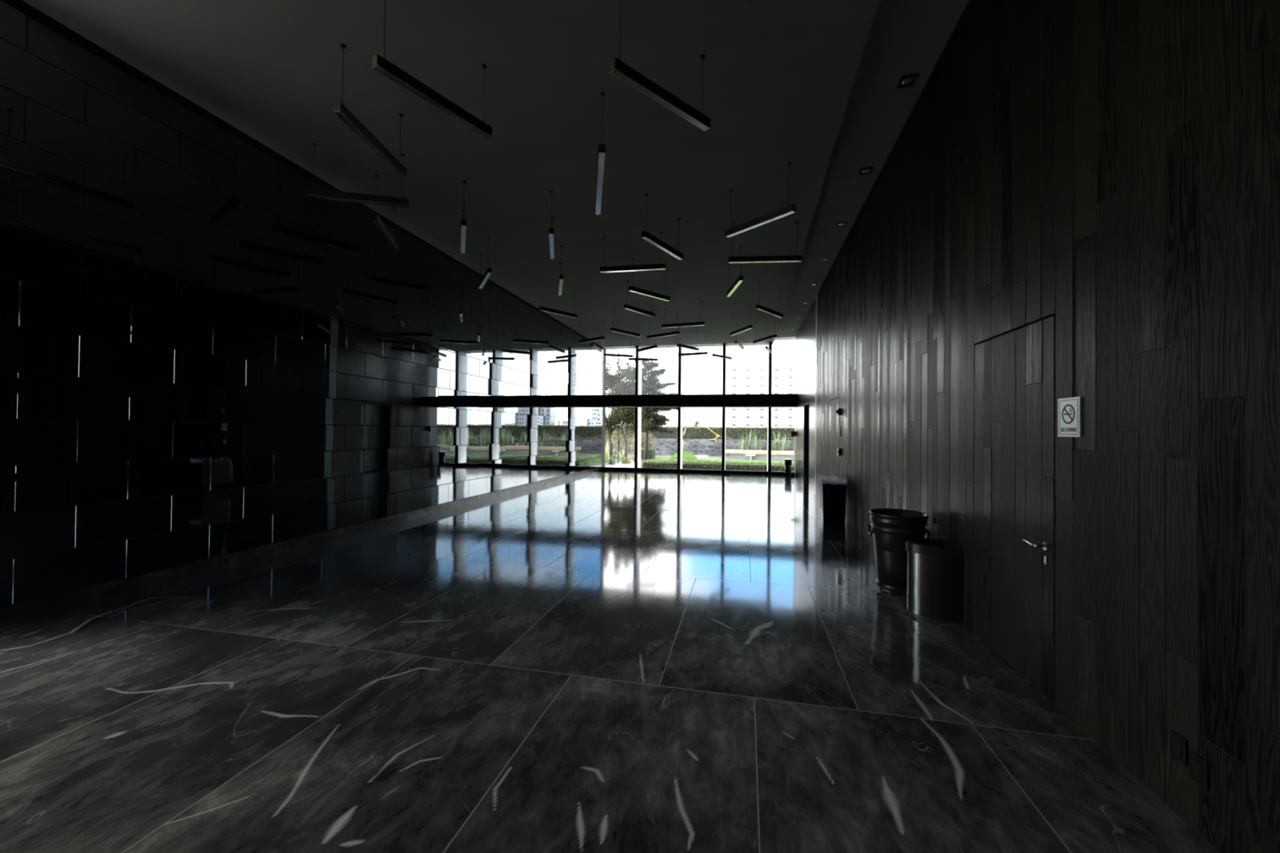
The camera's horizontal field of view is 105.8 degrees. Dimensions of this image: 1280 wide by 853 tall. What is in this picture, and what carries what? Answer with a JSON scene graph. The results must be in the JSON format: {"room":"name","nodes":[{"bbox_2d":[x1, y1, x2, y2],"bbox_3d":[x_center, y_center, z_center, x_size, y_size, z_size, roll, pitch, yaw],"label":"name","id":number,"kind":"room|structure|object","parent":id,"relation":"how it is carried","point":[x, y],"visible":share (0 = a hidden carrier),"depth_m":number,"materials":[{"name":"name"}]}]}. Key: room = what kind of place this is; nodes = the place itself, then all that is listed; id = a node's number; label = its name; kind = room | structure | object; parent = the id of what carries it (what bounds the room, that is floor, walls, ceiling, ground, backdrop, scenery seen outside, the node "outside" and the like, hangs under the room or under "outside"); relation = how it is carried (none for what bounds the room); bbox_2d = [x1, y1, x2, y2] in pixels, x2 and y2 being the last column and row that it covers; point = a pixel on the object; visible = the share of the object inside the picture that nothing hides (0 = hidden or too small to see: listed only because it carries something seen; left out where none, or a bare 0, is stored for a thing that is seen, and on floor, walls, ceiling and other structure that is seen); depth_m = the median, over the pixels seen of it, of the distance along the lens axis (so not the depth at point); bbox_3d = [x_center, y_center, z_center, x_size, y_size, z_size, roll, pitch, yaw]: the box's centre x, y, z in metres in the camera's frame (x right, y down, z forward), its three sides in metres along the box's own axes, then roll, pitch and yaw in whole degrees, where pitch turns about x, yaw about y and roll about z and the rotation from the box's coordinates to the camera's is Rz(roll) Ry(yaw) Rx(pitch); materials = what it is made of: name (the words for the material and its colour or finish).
{"room":"lobby","nodes":[
{"label":"lobby","id":0,"kind":"room"},
{"bbox_2d":[0,0,606,607],"bbox_3d":[-3.391,-0.842,12.015,0.254,5.050,17.290,0,-1,12],"label":"wall","id":1,"kind":"structure","parent":0,"point":[203,355],"depth_m":5.27,"materials":[{"name":"glass"}]},
{"bbox_2d":[0,466,601,626],"bbox_3d":[-3.364,1.607,11.673,0.032,0.148,16.690,0,-1,12],"label":"baseboard","id":2,"kind":"structure","parent":1,"relation":"attached to","point":[28,610],"depth_m":5.31,"materials":[{"name":"stone"}]},
{"bbox_2d":[601,466,794,475],"bbox_3d":[2.125,1.749,19.051,7.548,0.125,0.130,0,-1,12],"label":"sill","id":3,"kind":"structure","parent":1,"relation":"attached to","point":[621,468],"depth_m":18.97,"materials":[{"name":"black paint"}]},
{"bbox_2d":[634,345,641,467],"bbox_3d":[-0.071,-0.734,19.857,0.110,5.060,0.710,0,-1,12],"label":"mullion","id":4,"kind":"structure","parent":3,"relation":"on","point":[638,354],"depth_m":19.59,"materials":[{"name":"black paint"}]},
{"bbox_2d":[677,346,683,469],"bbox_3d":[1.625,-0.720,19.487,0.110,5.060,0.710,0,-1,12],"label":"mullion","id":5,"kind":"structure","parent":3,"relation":"on","point":[680,391],"depth_m":19.16,"materials":[{"name":"black paint"}]},
{"bbox_2d":[721,342,726,470],"bbox_3d":[3.321,-0.706,19.116,0.110,5.060,0.710,0,-1,12],"label":"mullion","id":6,"kind":"structure","parent":3,"relation":"on","point":[724,346],"depth_m":18.78,"materials":[{"name":"black paint"}]},
{"bbox_2d":[767,342,772,471],"bbox_3d":[5.016,-0.692,18.746,0.110,5.060,0.710,0,-1,12],"label":"mullion","id":7,"kind":"structure","parent":3,"relation":"on","point":[770,344],"depth_m":18.40,"materials":[{"name":"black paint"}]},
{"bbox_2d":[22,0,879,349],"bbox_3d":[-0.932,-3.718,7.286,7.030,0.640,25.750,0,-1,12],"label":"ceiling","id":8,"kind":"structure","parent":0,"point":[779,76],"depth_m":5.34,"materials":[{"name":"grey paint"}]},
{"bbox_2d":[305,142,408,207],"bbox_3d":[-3.485,-3.112,5.999,1.145,0.650,0.072,1,-1,-12],"label":"lamp","id":9,"kind":"object","parent":8,"relation":"hanging from","point":[402,202],"visible":0.98,"depth_m":5.97,"materials":[{"name":"brown metal"}]},
{"bbox_2d":[305,194,408,207],"bbox_3d":[-3.489,-2.790,5.995,1.137,0.005,0.062,1,-1,-12],"label":"diffuser","id":10,"kind":"object","parent":9,"relation":"attached to","point":[331,197],"depth_m":5.98,"materials":[{"name":"white"}]},
{"bbox_2d":[333,43,406,177],"bbox_3d":[-2.661,-3.115,4.851,0.073,0.650,1.105,1,-1,3],"label":"lamp","id":11,"kind":"object","parent":8,"relation":"hanging from","point":[340,109],"visible":1,"depth_m":4.70,"materials":[{"name":"brown metal"}]},
{"bbox_2d":[333,111,405,177],"bbox_3d":[-2.664,-2.793,4.848,0.062,0.005,1.097,1,-1,3],"label":"diffuser","id":12,"kind":"object","parent":11,"relation":"attached to","point":[342,115],"depth_m":4.75,"materials":[{"name":"white"}]},
{"bbox_2d":[371,173,397,250],"bbox_3d":[-3.719,-3.104,7.083,0.072,0.650,1.136,1,-1,-14],"label":"lamp","id":13,"kind":"object","parent":8,"relation":"hanging from","point":[375,219],"visible":0.98,"depth_m":6.95,"materials":[{"name":"brown metal"}]},
{"bbox_2d":[371,219,397,250],"bbox_3d":[-3.723,-2.782,7.080,0.062,0.005,1.128,1,-1,-14],"label":"diffuser","id":14,"kind":"object","parent":13,"relation":"attached to","point":[376,222],"depth_m":7.01,"materials":[{"name":"white"}]},
{"bbox_2d":[372,0,492,138],"bbox_3d":[-1.751,-3.112,4.213,0.073,0.650,1.090,0,-1,34],"label":"lamp","id":15,"kind":"object","parent":8,"relation":"hanging from","point":[380,64],"visible":1,"depth_m":4.11,"materials":[{"name":"brown metal"}]},
{"bbox_2d":[373,64,491,138],"bbox_3d":[-1.755,-2.790,4.210,0.062,0.005,1.082,0,-1,34],"label":"diffuser","id":16,"kind":"object","parent":15,"relation":"attached to","point":[381,68],"depth_m":4.13,"materials":[{"name":"white"}]},
{"bbox_2d":[460,180,466,253],"bbox_3d":[-2.624,-3.091,7.202,0.072,0.650,1.121,1,-1,-21],"label":"lamp","id":17,"kind":"object","parent":8,"relation":"hanging from","point":[464,222],"visible":1,"depth_m":6.96,"materials":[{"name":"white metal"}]},
{"bbox_2d":[461,225,466,253],"bbox_3d":[-2.627,-2.769,7.199,0.062,0.005,1.113,1,-1,-21],"label":"diffuser","id":18,"kind":"object","parent":17,"relation":"attached to","point":[463,227],"depth_m":7.13,"materials":[{"name":"white"}]},
{"bbox_2d":[478,237,492,288],"bbox_3d":[-2.933,-3.075,9.163,0.073,0.650,1.087,1,-1,-27],"label":"lamp","id":19,"kind":"object","parent":8,"relation":"hanging from","point":[489,271],"visible":1,"depth_m":8.98,"materials":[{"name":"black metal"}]},
{"bbox_2d":[478,272,491,288],"bbox_3d":[-2.936,-2.753,9.160,0.062,0.005,1.079,1,-1,-27],"label":"diffuser","id":20,"kind":"object","parent":19,"relation":"attached to","point":[486,276],"depth_m":9.11,"materials":[{"name":"white"}]},
{"bbox_2d":[548,190,555,258],"bbox_3d":[-1.350,-3.076,7.436,0.073,0.650,1.032,1,-1,-9],"label":"lamp","id":21,"kind":"object","parent":8,"relation":"hanging from","point":[551,231],"visible":1,"depth_m":7.16,"materials":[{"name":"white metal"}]},
{"bbox_2d":[549,233,554,258],"bbox_3d":[-1.353,-2.754,7.433,0.062,0.005,1.024,1,-1,-9],"label":"diffuser","id":22,"kind":"object","parent":21,"relation":"attached to","point":[551,235],"depth_m":7.35,"materials":[{"name":"white"}]},
{"bbox_2d":[539,283,577,318],"bbox_3d":[-1.960,-3.040,11.720,0.072,0.650,1.068,0,-1,44],"label":"lamp","id":23,"kind":"object","parent":8,"relation":"hanging from","point":[541,308],"visible":1,"depth_m":11.65,"materials":[{"name":"brown metal"}]},
{"bbox_2d":[540,310,577,318],"bbox_3d":[-1.964,-2.717,11.716,0.062,0.005,1.060,0,-1,44],"label":"diffuser","id":24,"kind":"object","parent":23,"relation":"attached to","point":[548,311],"depth_m":11.74,"materials":[{"name":"white"}]},
{"bbox_2d":[558,245,563,295],"bbox_3d":[-1.560,-3.057,9.544,0.072,0.650,1.098,1,-1,-11],"label":"lamp","id":25,"kind":"object","parent":8,"relation":"hanging from","point":[561,277],"visible":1,"depth_m":9.42,"materials":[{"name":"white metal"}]},
{"bbox_2d":[558,279,563,295],"bbox_3d":[-1.563,-2.735,9.541,0.062,0.005,1.090,1,-1,-11],"label":"diffuser","id":26,"kind":"object","parent":25,"relation":"attached to","point":[561,281],"depth_m":9.53,"materials":[{"name":"white"}]},
{"bbox_2d":[578,318,604,343],"bbox_3d":[-1.514,-3.001,15.194,1.142,0.650,0.072,0,-1,42],"label":"lamp","id":27,"kind":"object","parent":8,"relation":"hanging from","point":[599,338],"visible":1,"depth_m":15.13,"materials":[{"name":"brown metal"}]},
{"bbox_2d":[595,92,605,214],"bbox_3d":[-0.462,-3.085,5.594,0.072,0.650,1.417,1,-1,-7],"label":"lamp","id":28,"kind":"object","parent":8,"relation":"hanging from","point":[602,148],"visible":1,"depth_m":5.30,"materials":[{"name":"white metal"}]},
{"bbox_2d":[595,151,604,214],"bbox_3d":[-0.466,-2.763,5.591,0.062,0.005,1.409,1,-1,-7],"label":"diffuser","id":29,"kind":"object","parent":28,"relation":"attached to","point":[601,160],"depth_m":5.44,"materials":[{"name":"white"}]},
{"bbox_2d":[604,338,633,357],"bbox_3d":[-0.803,-2.963,18.263,1.114,0.650,0.072,1,-1,-15],"label":"lamp","id":30,"kind":"object","parent":8,"relation":"hanging from","point":[606,353],"visible":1,"depth_m":18.21,"materials":[{"name":"brown metal"}]},
{"bbox_2d":[610,307,639,337],"bbox_3d":[-0.412,-3.001,14.007,0.073,0.650,1.144,0,-1,43],"label":"lamp","id":31,"kind":"object","parent":8,"relation":"hanging from","point":[615,330],"visible":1,"depth_m":13.93,"materials":[{"name":"brown metal"}]},
{"bbox_2d":[610,330,639,337],"bbox_3d":[-0.415,-2.679,14.004,0.062,0.005,1.136,0,-1,43],"label":"diffuser","id":32,"kind":"object","parent":31,"relation":"attached to","point":[619,331],"depth_m":14.03,"materials":[{"name":"white"}]},
{"bbox_2d":[600,231,665,272],"bbox_3d":[-0.129,-3.053,8.479,1.161,0.650,0.073,0,-1,10],"label":"lamp","id":33,"kind":"object","parent":8,"relation":"hanging from","point":[652,266],"visible":0.98,"depth_m":8.45,"materials":[{"name":"brown metal"}]},
{"bbox_2d":[600,268,665,272],"bbox_3d":[-0.133,-2.731,8.476,1.153,0.005,0.062,0,-1,10],"label":"diffuser","id":34,"kind":"object","parent":33,"relation":"attached to","point":[602,270],"depth_m":8.48,"materials":[{"name":"white"}]},
{"bbox_2d":[623,280,655,316],"bbox_3d":[0.006,-3.022,11.490,0.072,0.650,1.065,0,-1,40],"label":"lamp","id":35,"kind":"object","parent":8,"relation":"hanging from","point":[625,306],"visible":1,"depth_m":11.37,"materials":[{"name":"brown metal"}]},
{"bbox_2d":[625,307,653,316],"bbox_3d":[0.003,-2.699,11.487,0.062,0.005,1.057,0,-1,40],"label":"diffuser","id":36,"kind":"object","parent":35,"relation":"attached to","point":[633,309],"depth_m":11.46,"materials":[{"name":"white"}]},
{"bbox_2d":[628,343,657,360],"bbox_3d":[0.140,-2.944,19.183,1.148,0.650,0.073,1,-1,-4],"label":"lamp","id":37,"kind":"object","parent":8,"relation":"hanging from","point":[629,358],"visible":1,"depth_m":19.15,"materials":[{"name":"brown metal"}]},
{"bbox_2d":[628,258,670,301],"bbox_3d":[0.215,-3.034,10.057,1.124,0.650,0.072,1,-1,-42],"label":"lamp","id":38,"kind":"object","parent":8,"relation":"hanging from","point":[633,289],"visible":1,"depth_m":9.99,"materials":[{"name":"brown metal"}]},
{"bbox_2d":[628,289,670,301],"bbox_3d":[0.212,-2.711,10.054,1.116,0.005,0.062,1,-1,-42],"label":"diffuser","id":39,"kind":"object","parent":38,"relation":"attached to","point":[642,292],"depth_m":10.04,"materials":[{"name":"white"}]},
{"bbox_2d":[609,0,710,131],"bbox_3d":[0.209,-3.092,4.143,1.114,0.650,0.072,1,-1,-41],"label":"lamp","id":40,"kind":"object","parent":8,"relation":"hanging from","point":[618,68],"visible":1,"depth_m":4.07,"materials":[{"name":"brown metal"}]},
{"bbox_2d":[610,67,709,131],"bbox_3d":[0.205,-2.770,4.140,1.106,0.005,0.062,1,-1,-41],"label":"diffuser","id":41,"kind":"object","parent":40,"relation":"attached to","point":[619,73],"depth_m":4.08,"materials":[{"name":"white"}]},
{"bbox_2d":[641,193,683,260],"bbox_3d":[0.365,-3.058,7.461,0.072,0.650,1.103,0,-1,35],"label":"lamp","id":42,"kind":"object","parent":8,"relation":"hanging from","point":[646,235],"visible":1,"depth_m":7.37,"materials":[{"name":"brown metal"}]},
{"bbox_2d":[642,236,683,260],"bbox_3d":[0.361,-2.735,7.457,0.062,0.005,1.095,0,-1,35],"label":"diffuser","id":43,"kind":"object","parent":42,"relation":"attached to","point":[650,239],"depth_m":7.43,"materials":[{"name":"white"}]},
{"bbox_2d":[646,311,679,338],"bbox_3d":[0.679,-2.986,14.316,1.168,0.650,0.072,0,-1,40],"label":"lamp","id":44,"kind":"object","parent":8,"relation":"hanging from","point":[673,333],"visible":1,"depth_m":14.26,"materials":[{"name":"brown metal"}]},
{"bbox_2d":[647,333,679,338],"bbox_3d":[0.676,-2.664,14.313,1.160,0.005,0.062,0,-1,40],"label":"diffuser","id":45,"kind":"object","parent":44,"relation":"attached to","point":[661,335],"depth_m":14.35,"materials":[{"name":"white"}]},
{"bbox_2d":[662,300,704,328],"bbox_3d":[1.150,-2.995,12.934,1.172,0.650,0.072,0,-1,21],"label":"lamp","id":46,"kind":"object","parent":8,"relation":"hanging from","point":[697,323],"visible":1,"depth_m":12.90,"materials":[{"name":"brown metal"}]},
{"bbox_2d":[662,324,704,328],"bbox_3d":[1.147,-2.673,12.931,1.164,0.005,0.062,0,-1,21],"label":"diffuser","id":47,"kind":"object","parent":46,"relation":"attached to","point":[663,326],"depth_m":12.98,"materials":[{"name":"white"}]},
{"bbox_2d":[676,327,699,351],"bbox_3d":[1.635,-2.956,16.349,0.072,0.650,1.101,0,-1,45],"label":"lamp","id":48,"kind":"object","parent":8,"relation":"hanging from","point":[677,344],"visible":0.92,"depth_m":16.27,"materials":[{"name":"brown metal"}]},
{"bbox_2d":[677,336,707,355],"bbox_3d":[1.933,-2.939,17.742,1.135,0.650,0.072,0,-1,27],"label":"lamp","id":49,"kind":"object","parent":8,"relation":"hanging from","point":[698,353],"visible":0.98,"depth_m":17.69,"materials":[{"name":"brown metal"}]},
{"bbox_2d":[726,246,743,297],"bbox_3d":[1.854,-3.022,9.500,0.072,0.650,1.096,1,-1,-2],"label":"lamp","id":50,"kind":"object","parent":8,"relation":"hanging from","point":[740,278],"visible":0.98,"depth_m":9.36,"materials":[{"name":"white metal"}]},
{"bbox_2d":[727,280,742,297],"bbox_3d":[1.851,-2.700,9.497,0.062,0.005,1.088,1,-1,-2],"label":"diffuser","id":51,"kind":"object","parent":50,"relation":"attached to","point":[738,282],"depth_m":9.43,"materials":[{"name":"white"}]},
{"bbox_2d":[729,304,752,335],"bbox_3d":[2.828,-2.971,13.586,0.072,0.650,1.111,1,-1,-18],"label":"lamp","id":52,"kind":"object","parent":8,"relation":"hanging from","point":[748,327],"visible":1,"depth_m":13.42,"materials":[{"name":"brown metal"}]},
{"bbox_2d":[731,328,751,335],"bbox_3d":[2.824,-2.649,13.583,0.062,0.005,1.103,1,-1,-18],"label":"diffuser","id":53,"kind":"object","parent":52,"relation":"attached to","point":[744,329],"depth_m":13.55,"materials":[{"name":"white"}]},
{"bbox_2d":[741,0,759,8],"bbox_3d":[1.047,-3.097,2.778,0.072,0.650,1.104,1,-1,-40],"label":"lamp","id":54,"kind":"object","parent":8,"relation":"hanging from","point":[748,4],"visible":1,"depth_m":3.17,"materials":[{"name":"brown metal"}]},
{"bbox_2d":[724,161,795,237],"bbox_3d":[1.607,-3.054,6.565,0.072,0.650,1.092,1,-1,-40],"label":"lamp","id":55,"kind":"object","parent":8,"relation":"hanging from","point":[790,209],"visible":1,"depth_m":6.50,"materials":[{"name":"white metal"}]},
{"bbox_2d":[725,210,795,237],"bbox_3d":[1.604,-2.731,6.562,0.062,0.005,1.084,1,-1,-40],"label":"diffuser","id":56,"kind":"object","parent":55,"relation":"attached to","point":[780,215],"depth_m":6.52,"materials":[{"name":"white"}]},
{"bbox_2d":[752,315,777,343],"bbox_3d":[3.808,-2.949,14.794,0.073,0.650,1.126,1,-1,-21],"label":"lamp","id":57,"kind":"object","parent":8,"relation":"hanging from","point":[772,336],"visible":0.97,"depth_m":14.72,"materials":[{"name":"brown metal"}]},
{"bbox_2d":[728,221,802,263],"bbox_3d":[2.059,-3.035,7.976,1.180,0.650,0.072,1,-1,5],"label":"lamp","id":58,"kind":"object","parent":8,"relation":"hanging from","point":[766,259],"visible":1,"depth_m":7.94,"materials":[{"name":"brown metal"}]},
{"bbox_2d":[728,260,801,263],"bbox_3d":[2.055,-2.713,7.973,1.172,0.005,0.062,1,-1,5],"label":"diffuser","id":59,"kind":"object","parent":58,"relation":"attached to","point":[730,261],"depth_m":7.96,"materials":[{"name":"white"}]},
{"bbox_2d":[755,280,782,318],"bbox_3d":[3.065,-2.990,11.415,0.073,0.650,1.206,0,-1,43],"label":"lamp","id":60,"kind":"object","parent":8,"relation":"hanging from","point":[758,306],"visible":1,"depth_m":11.29,"materials":[{"name":"brown metal"}]},
{"bbox_2d":[756,308,782,318],"bbox_3d":[3.062,-2.668,11.412,0.062,0.005,1.198,0,-1,43],"label":"diffuser","id":61,"kind":"object","parent":60,"relation":"attached to","point":[765,310],"depth_m":11.41,"materials":[{"name":"white"}]},
{"bbox_2d":[0,470,1220,852],"bbox_3d":[-0.382,1.663,6.773,8.410,0.001,25.110,0,-1,12],"label":"floor","id":62,"kind":"structure","parent":0,"point":[601,661],"depth_m":2.77,"materials":[{"name":"stone"}]},
{"bbox_2d":[784,458,791,475],"bbox_3d":[5.530,1.527,18.070,0.260,0.620,0.260,0,-1,12],"label":"bin","id":63,"kind":"object","parent":62,"relation":"on","point":[788,462],"visible":1,"depth_m":17.96,"materials":[{"name":"grey metal"}]},
{"bbox_2d":[816,473,848,523],"bbox_3d":[3.546,1.303,8.961,0.462,0.845,0.641,0,-1,12],"label":"bin","id":64,"kind":"object","parent":62,"relation":"on","point":[831,491],"visible":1,"depth_m":8.69,"materials":[{"name":"black plastic"}]},
{"bbox_2d":[867,508,930,595],"bbox_3d":[2.611,1.273,4.901,0.550,0.806,0.532,0,-1,12],"label":"trash can","id":65,"kind":"object","parent":62,"relation":"on","point":[891,528],"visible":0.84,"depth_m":4.75,"materials":[{"name":"black plastic"}]},
{"bbox_2d":[906,538,963,625],"bbox_3d":[2.555,1.345,4.273,0.378,0.648,0.380,0,-1,12],"label":"bin","id":66,"kind":"object","parent":62,"relation":"on","point":[934,566],"visible":1,"depth_m":4.13,"materials":[{"name":"grey"}]},
{"bbox_2d":[774,0,968,340],"bbox_3d":[3.275,-3.773,6.369,1.580,0.460,25.750,0,-1,12],"label":"ceiling","id":67,"kind":"structure","parent":0,"point":[906,37],"depth_m":5.59,"materials":[{"name":"grey paint"}]},
{"bbox_2d":[857,167,874,175],"bbox_3d":[3.131,-3.536,6.706,0.170,0.010,0.170,0,-1,12],"label":"recessed light","id":68,"kind":"object","parent":67,"relation":"in","point":[863,171],"visible":1,"depth_m":6.70,"materials":[{"name":"black paint"}]},
{"bbox_2d":[896,73,919,88],"bbox_3d":[2.757,-3.557,4.990,0.170,0.010,0.170,0,-1,12],"label":"recessed light","id":69,"kind":"object","parent":67,"relation":"in","point":[907,79],"visible":1,"depth_m":4.98,"materials":[{"name":"black paint"}]},
{"bbox_2d":[795,0,1279,852],"bbox_3d":[3.495,-0.927,5.672,0.806,5.240,24.550,0,-1,12],"label":"wall","id":70,"kind":"structure","parent":0,"point":[1109,169],"depth_m":2.40,"materials":[{"name":"black wood"}]},
{"bbox_2d":[595,393,797,407],"bbox_3d":[2.050,-0.975,18.604,7.548,0.452,0.840,0,-1,12],"label":"beam","id":71,"kind":"structure","parent":70,"relation":"attached to","point":[786,400],"depth_m":18.16,"materials":[{"name":"metal"}]},
{"bbox_2d":[794,334,796,476],"bbox_3d":[6.082,-0.779,17.936,0.622,5.240,0.520,0,-1,12],"label":"panel","id":72,"kind":"object","parent":70,"relation":"attached to","point":[796,335],"visible":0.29,"depth_m":18.01,"materials":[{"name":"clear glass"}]},
{"bbox_2d":[814,294,817,494],"bbox_3d":[4.654,-0.845,12.736,0.054,5.240,0.290,0,-1,12],"label":"panel","id":73,"kind":"object","parent":70,"relation":"attached to","point":[815,389],"visible":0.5,"depth_m":12.73,"materials":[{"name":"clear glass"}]},
{"bbox_2d":[829,397,839,476],"bbox_3d":[4.039,0.583,10.062,0.017,2.300,1.058,0,-1,12],"label":"door","id":74,"kind":"structure","parent":70,"relation":"in","point":[834,404],"depth_m":10.05,"materials":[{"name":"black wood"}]},
{"bbox_2d":[973,315,1055,703],"bbox_3d":[2.551,0.496,3.392,0.080,2.310,1.028,0,-1,12],"label":"door","id":75,"kind":"structure","parent":70,"relation":"in","point":[1015,503],"depth_m":3.27,"materials":[{"name":"black wood"}]},
{"bbox_2d":[1057,396,1081,436],"bbox_3d":[2.437,-0.052,2.749,0.012,0.222,0.190,0,-1,12],"label":"no smoking sign","id":76,"kind":"object","parent":70,"relation":"attached to","point":[1069,409],"visible":1,"depth_m":2.74,"materials":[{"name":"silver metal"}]},
{"bbox_2d":[1169,729,1187,766],"bbox_3d":[2.266,1.352,2.038,0.012,0.110,0.076,0,-1,12],"label":"wall socket","id":77,"kind":"object","parent":70,"relation":"attached to","point":[1178,744],"visible":1,"depth_m":2.03,"materials":[{"name":"black"}]},
{"bbox_2d":[1189,751,1208,791],"bbox_3d":[2.245,1.381,1.945,0.012,0.110,0.076,0,-1,12],"label":"wall socket","id":78,"kind":"object","parent":70,"relation":"attached to","point":[1198,766],"visible":1,"depth_m":1.94,"materials":[{"name":"black"}]},
{"label":"outside","id":79,"kind":"structure","parent":0,"visible":0},
{"bbox_2d":[604,453,729,467],"bbox_3d":[115.251,5.316,199.857,460.000,1.000,400.230,0,-1,12],"label":"ground","id":80,"kind":"structure","parent":79,"point":[629,455],"depth_m":31.20,"materials":[{"name":"brown soil"}]},
{"bbox_2d":[604,441,620,462],"bbox_3d":[-1.679,1.272,24.997,1.322,1.195,1.244,1,-1,-30],"label":"agave plant","id":81,"kind":"object","parent":80,"relation":"on","point":[606,453],"visible":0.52,"depth_m":24.72,"materials":[{"name":"plant"}]},
{"bbox_2d":[607,453,622,464],"bbox_3d":[-1.241,1.655,23.697,0.731,0.681,0.717,0,-1,12],"label":"shrub","id":82,"kind":"object","parent":80,"relation":"on","point":[615,456],"visible":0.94,"depth_m":23.60,"materials":[{"name":"green plant"}]},
{"bbox_2d":[604,459,634,467],"bbox_3d":[7.359,1.931,22.052,23.000,0.050,6.730,0,-1,12],"label":"path","id":83,"kind":"structure","parent":80,"relation":"on","point":[624,465],"depth_m":22.61,"materials":[{"name":"concrete"}]},
{"bbox_2d":[621,380,635,457],"bbox_3d":[-0.527,-0.293,24.380,1.171,4.320,1.032,0,-1,12],"label":"slim tree","id":84,"kind":"object","parent":83,"relation":"on","point":[627,420],"visible":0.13,"depth_m":24.27,"materials":[{"name":"green plant"}]},
{"bbox_2d":[604,428,635,458],"bbox_3d":[-1.643,0.936,28.497,2.771,2.173,1.471,0,-1,12],"label":"shrub","id":85,"kind":"object","parent":80,"relation":"on","point":[613,437],"visible":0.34,"depth_m":28.36,"materials":[{"name":"green plant"}]},
{"bbox_2d":[604,351,645,464],"bbox_3d":[-1.117,-0.935,23.770,2.968,5.586,2.320,0,-1,16],"label":"bushy tree","id":86,"kind":"object","parent":80,"relation":"on","point":[617,386],"visible":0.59,"depth_m":23.53,"materials":[{"name":"green plant"}]},
{"bbox_2d":[628,431,655,455],"bbox_3d":[0.159,1.066,30.377,1.679,1.992,1.236,1,-1,-7],"label":"shrub","id":87,"kind":"object","parent":80,"relation":"on","point":[642,438],"visible":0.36,"depth_m":30.25,"materials":[{"name":"green plant"}]},
{"bbox_2d":[640,448,655,459],"bbox_3d":[0.436,1.575,28.303,0.888,0.667,1.008,0,-1,12],"label":"shrub","id":88,"kind":"object","parent":80,"relation":"on","point":[651,454],"visible":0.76,"depth_m":27.93,"materials":[{"name":"green plant"}]},
{"bbox_2d":[632,355,684,460],"bbox_3d":[0.699,-1.054,27.422,3.292,5.934,2.847,0,-1,12],"label":"conifer tree","id":89,"kind":"object","parent":80,"relation":"on","point":[653,421],"visible":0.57,"depth_m":27.26,"materials":[{"name":"green plant"}]},
{"bbox_2d":[604,437,794,456],"bbox_3d":[11.560,1.512,31.903,35.000,1.150,0.600,0,-1,12],"label":"stone wall","id":90,"kind":"structure","parent":80,"relation":"on","point":[663,446],"depth_m":33.21,"materials":[{"name":"stone"}]},
{"bbox_2d":[604,426,794,439],"bbox_3d":[11.816,1.056,33.024,35.170,2.146,1.642,0,-1,12],"label":"hedge","id":91,"kind":"object","parent":80,"relation":"on","point":[691,433],"visible":0.15,"depth_m":33.77,"materials":[{"name":"green"}]},
{"bbox_2d":[640,458,794,471],"bbox_3d":[6.942,1.696,19.882,13.996,0.413,1.297,0,-1,12],"label":"hedge","id":92,"kind":"object","parent":80,"relation":"on","point":[692,464],"visible":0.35,"depth_m":20.31,"materials":[{"name":"green"}]},
{"bbox_2d":[640,456,794,465],"bbox_3d":[9.737,2.000,24.976,19.600,0.100,10.000,0,-1,12],"label":"lawn","id":93,"kind":"structure","parent":80,"relation":"on","point":[658,458],"depth_m":27.89,"materials":[{"name":"plant"}]},
{"bbox_2d":[670,450,697,459],"bbox_3d":[2.598,1.667,28.581,1.636,0.588,1.619,0,-1,12],"label":"grass mound","id":94,"kind":"object","parent":93,"relation":"on","point":[686,455],"visible":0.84,"depth_m":28.13,"materials":[{"name":"green"}]},
{"bbox_2d":[682,368,692,451],"bbox_3d":[2.730,-1.049,28.585,0.819,5.093,0.238,0,-1,12],"label":"tree","id":95,"kind":"object","parent":94,"relation":"on","point":[685,428],"visible":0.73,"depth_m":28.57,"materials":[{"name":"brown plant"}]},
{"bbox_2d":[737,432,750,449],"bbox_3d":[6.509,1.190,30.349,0.799,1.617,0.631,0,-1,27],"label":"plant","id":96,"kind":"object","parent":80,"relation":"on","point":[743,446],"visible":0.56,"depth_m":30.24,"materials":[{"name":"plant"}]},
{"bbox_2d":[753,431,764,450],"bbox_3d":[7.356,1.154,29.778,0.840,1.696,0.521,0,-1,30],"label":"plant","id":97,"kind":"object","parent":80,"relation":"on","point":[758,448],"visible":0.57,"depth_m":29.81,"materials":[{"name":"plant"}]},
{"bbox_2d":[725,449,794,461],"bbox_3d":[12.158,1.753,27.540,14.427,0.595,2.478,1,-1,6],"label":"garden bench","id":98,"kind":"object","parent":80,"relation":"on","point":[734,454],"visible":0.29,"depth_m":28.10,"materials":[{"name":"beige"}]},
{"bbox_2d":[727,362,795,427],"bbox_3d":[44.716,-9.089,178.645,24.000,27.850,18.100,0,-1,12],"label":"building","id":99,"kind":"structure","parent":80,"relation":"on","point":[753,379],"depth_m":170.15,"materials":[{"name":"white"}]},
{"bbox_2d":[773,431,781,450],"bbox_3d":[8.615,1.106,30.145,0.606,1.825,0.832,0,-1,12],"label":"plant","id":100,"kind":"object","parent":80,"relation":"on","point":[777,444],"visible":0.56,"depth_m":30.03,"materials":[{"name":"plant"}]},
{"bbox_2d":[777,433,791,451],"bbox_3d":[8.912,1.196,29.517,0.561,1.640,0.955,1,-1,-35],"label":"plant","id":101,"kind":"object","parent":80,"relation":"on","point":[784,444],"visible":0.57,"depth_m":29.48,"materials":[{"name":"plant"}]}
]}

